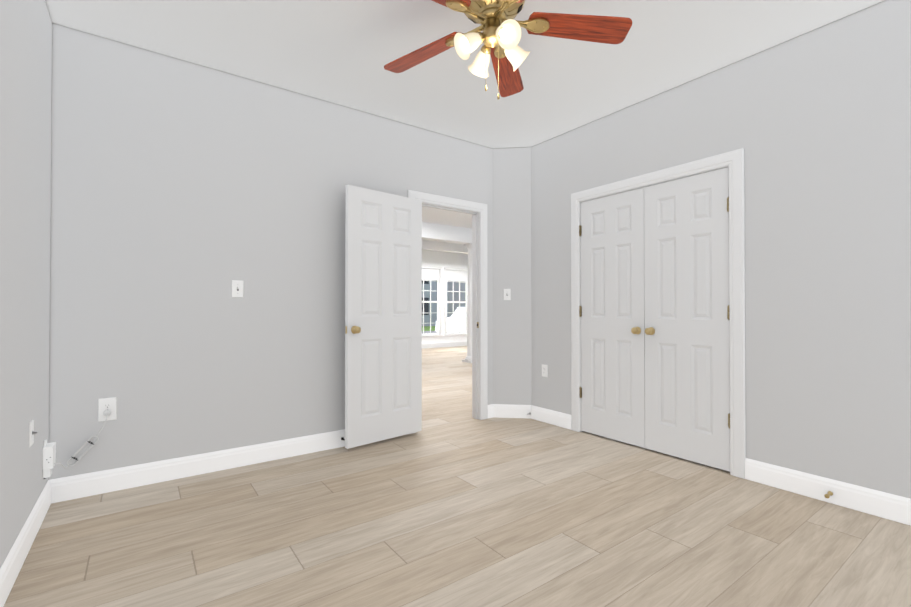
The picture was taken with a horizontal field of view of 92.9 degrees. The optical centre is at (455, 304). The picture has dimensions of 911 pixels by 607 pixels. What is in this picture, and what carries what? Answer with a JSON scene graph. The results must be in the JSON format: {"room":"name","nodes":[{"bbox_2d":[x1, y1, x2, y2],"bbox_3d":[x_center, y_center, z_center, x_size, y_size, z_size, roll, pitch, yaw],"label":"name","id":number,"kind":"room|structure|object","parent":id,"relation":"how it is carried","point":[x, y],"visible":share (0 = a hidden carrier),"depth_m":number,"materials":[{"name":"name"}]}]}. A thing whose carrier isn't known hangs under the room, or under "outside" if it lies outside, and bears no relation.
{"room":"empty bedroom","nodes":[
{"label":"empty bedroom","id":0,"kind":"room"},
{"bbox_2d":[0,0,51,567],"bbox_3d":[-1.279,-0.255,0.959,0.114,2.710,3.808,0,-1,-36],"label":"wall","id":1,"kind":"structure","parent":0,"point":[25,103],"depth_m":1.89,"materials":[{"name":"grey paint"}]},
{"bbox_2d":[0,479,55,606],"bbox_3d":[-1.236,1.035,0.997,0.014,0.132,3.550,0,-1,-36],"label":"baseboard","id":2,"kind":"structure","parent":1,"relation":"attached to","point":[12,565],"depth_m":1.88,"materials":[{"name":"white paint"}]},
{"bbox_2d":[29,419,36,446],"bbox_3d":[-1.986,0.603,2.041,0.022,0.116,0.072,0,-1,-36],"label":"outlet","id":3,"kind":"object","parent":1,"relation":"attached to","point":[31,432],"depth_m":2.02,"materials":[{"name":"white plastic"}]},
{"bbox_2d":[42,440,55,478],"bbox_3d":[-2.182,0.822,2.327,0.042,0.199,0.101,0,-1,-36],"label":"cable box","id":4,"kind":"object","parent":1,"relation":"attached to","point":[48,456],"visible":0.98,"depth_m":2.29,"materials":[{"name":"white plastic"}]},
{"bbox_2d":[48,23,492,479],"bbox_3d":[-0.873,-0.232,3.535,3.570,2.710,0.114,0,-1,-36],"label":"wall","id":5,"kind":"structure","parent":0,"point":[184,194],"depth_m":2.87,"materials":[{"name":"grey paint"}]},
{"bbox_2d":[54,410,110,467],"bbox_3d":[-2.103,0.770,2.452,0.233,0.294,0.164,0,-1,-36],"label":"power cord","id":6,"kind":"object","parent":5,"relation":"attached to","point":[106,413],"visible":1,"depth_m":2.50,"materials":[{"name":"grey plastic"}]},
{"bbox_2d":[98,397,116,421],"bbox_3d":[-2.073,0.623,2.581,0.086,0.135,0.008,0,-1,-36],"label":"outlet","id":7,"kind":"object","parent":5,"relation":"attached to","point":[104,404],"visible":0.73,"depth_m":2.58,"materials":[{"name":"white plastic"}]},
{"bbox_2d":[56,429,344,502],"bbox_3d":[-1.337,1.053,3.108,2.270,0.132,0.014,0,-1,-36],"label":"baseboard","id":8,"kind":"structure","parent":5,"relation":"attached to","point":[56,490],"depth_m":2.81,"materials":[{"name":"white paint"}]},
{"bbox_2d":[232,280,243,296],"bbox_3d":[-1.503,-0.111,2.993,0.074,0.118,0.022,0,-1,-36],"label":"light switch","id":9,"kind":"object","parent":5,"relation":"attached to","point":[237,288],"visible":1,"depth_m":3.00,"materials":[{"name":"white plastic"}]},
{"bbox_2d":[345,185,421,448],"bbox_3d":[-0.562,0.089,3.538,0.719,2.007,0.206,0,-1,-36],"label":"entry door","id":10,"kind":"structure","parent":5,"relation":"in","point":[383,315],"depth_m":3.50,"materials":[{"name":"white paint"}]},
{"bbox_2d":[407,190,487,433],"bbox_3d":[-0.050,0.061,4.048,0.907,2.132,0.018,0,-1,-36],"label":"door frame","id":11,"kind":"structure","parent":5,"relation":"attached to","point":[481,208],"depth_m":4.27,"materials":[{"name":"white paint"}]},
{"bbox_2d":[422,250,467,343],"bbox_3d":[-1.808,-0.165,11.297,10.500,2.710,0.140,0,-1,-36],"label":"wall","id":12,"kind":"structure","parent":0,"point":[442,259],"depth_m":12.27,"materials":[{"name":"white paint"}]},
{"bbox_2d":[422,342,466,348],"bbox_3d":[-1.762,1.130,11.223,10.300,0.120,0.015,0,-1,-36],"label":"baseboard","id":13,"kind":"structure","parent":12,"relation":"attached to","point":[439,345],"depth_m":12.26,"materials":[{"name":"white paint"}]},
{"bbox_2d":[422,266,467,336],"bbox_3d":[0.043,-0.099,12.577,2.960,1.940,0.120,0,-1,-36],"label":"window","id":14,"kind":"structure","parent":12,"relation":"in","point":[434,273],"depth_m":12.29,"materials":[{"name":"white paint"}]},
{"bbox_2d":[422,207,471,253],"bbox_3d":[0.202,-1.424,8.537,10.500,0.340,6.706,0,-1,-36],"label":"ceiling","id":15,"kind":"structure","parent":0,"point":[446,231],"depth_m":8.34,"materials":[{"name":"white paint"}]},
{"bbox_2d":[4,346,910,606],"bbox_3d":[1.138,1.177,6.841,10.949,0.050,10.514,0,-1,-36],"label":"floor","id":16,"kind":"structure","parent":0,"point":[500,512],"depth_m":2.09,"materials":[{"name":"brown wood"}]},
{"bbox_2d":[462,243,471,362],"bbox_3d":[0.330,-0.041,8.893,0.280,2.420,0.280,0,-1,-36],"label":"column","id":17,"kind":"structure","parent":16,"relation":"on","point":[468,359],"depth_m":8.82,"materials":[{"name":"white paint"}]},
{"bbox_2d":[45,0,884,148],"bbox_3d":[0.212,-1.625,2.052,3.798,0.050,3.808,0,-1,-36],"label":"ceiling","id":18,"kind":"structure","parent":0,"point":[341,52],"depth_m":2.69,"materials":[{"name":"white paint"}]},
{"bbox_2d":[384,0,631,99],"bbox_3d":[0.147,-1.286,2.043,1.234,0.628,1.278,0,-1,-36],"label":"ceiling fan","id":19,"kind":"object","parent":18,"relation":"hanging from","point":[499,36],"visible":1,"depth_m":2.08,"materials":[{"name":"brown wood"}]},
{"bbox_2d":[504,289,510,299],"bbox_3d":[0.519,-0.105,4.353,0.054,0.116,0.050,0,-1,-36],"label":"light switch","id":20,"kind":"object","parent":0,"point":[507,294],"depth_m":4.35,"materials":[{"name":"white plastic"}]},
{"bbox_2d":[493,147,531,404],"bbox_3d":[0.569,-0.225,4.349,0.280,2.710,0.260,0,-1,-36],"label":"wall","id":21,"kind":"structure","parent":0,"point":[512,350],"depth_m":4.35,"materials":[{"name":"grey paint"}]},
{"bbox_2d":[531,0,910,498],"bbox_3d":[1.703,-0.236,3.121,0.114,2.710,3.808,0,-1,-36],"label":"wall","id":22,"kind":"structure","parent":0,"point":[815,124],"depth_m":2.54,"materials":[{"name":"grey paint"}]},
{"bbox_2d":[488,404,570,429],"bbox_3d":[0.683,1.062,4.111,0.363,0.132,0.762,0,-1,-36],"label":"baseboard","id":23,"kind":"structure","parent":22,"relation":"attached to","point":[553,417],"depth_m":4.30,"materials":[{"name":"white paint"}]},
{"bbox_2d":[542,364,547,376],"bbox_3d":[0.857,0.635,4.175,0.008,0.118,0.074,0,-1,-36],"label":"outlet","id":24,"kind":"object","parent":22,"relation":"attached to","point":[544,370],"visible":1,"depth_m":4.17,"materials":[{"name":"white plastic"}]},
{"bbox_2d":[571,148,745,478],"bbox_3d":[1.484,0.057,3.374,0.171,2.130,1.387,0,-1,-36],"label":"door frame","id":25,"kind":"structure","parent":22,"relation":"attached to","point":[580,259],"depth_m":3.22,"materials":[{"name":"white paint"}]},
{"bbox_2d":[745,458,910,525],"bbox_3d":[2.282,1.045,2.203,0.014,0.132,1.431,0,-1,-36],"label":"baseboard","id":26,"kind":"structure","parent":22,"relation":"attached to","point":[892,507],"depth_m":2.42,"materials":[{"name":"white paint"}]},
{"bbox_2d":[824,491,832,497],"bbox_3d":[2.077,1.058,2.413,0.070,0.024,0.024,0,-1,-36],"label":"door stop","id":27,"kind":"object","parent":26,"relation":"attached to","point":[829,494],"visible":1,"depth_m":2.40,"materials":[{"name":"gold metal"}]},
{"label":"outside","id":28,"kind":"structure","parent":0,"visible":0},
{"bbox_2d":[422,326,435,330],"bbox_3d":[-12.611,1.890,34.266,60.000,0.100,49.760,0,-1,-36],"label":"lawn","id":29,"kind":"structure","parent":28,"point":[426,328],"depth_m":33.58,"materials":[{"name":"green plant"}]},
{"bbox_2d":[422,280,452,325],"bbox_3d":[-6.854,-2.314,39.566,10.100,8.400,8.600,0,-1,-36],"label":"house","id":30,"kind":"structure","parent":29,"relation":"on","point":[434,298],"depth_m":38.12,"materials":[{"name":"grey"}]},
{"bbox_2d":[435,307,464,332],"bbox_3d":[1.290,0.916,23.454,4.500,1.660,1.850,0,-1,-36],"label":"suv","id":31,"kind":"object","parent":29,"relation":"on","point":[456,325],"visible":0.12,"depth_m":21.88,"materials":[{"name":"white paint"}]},
{"bbox_2d":[454,281,464,311],"bbox_3d":[2.658,-2.254,46.464,9.600,8.400,8.600,0,-1,-36],"label":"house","id":32,"kind":"structure","parent":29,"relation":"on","point":[456,284],"depth_m":42.05,"materials":[{"name":"grey"}]}
]}

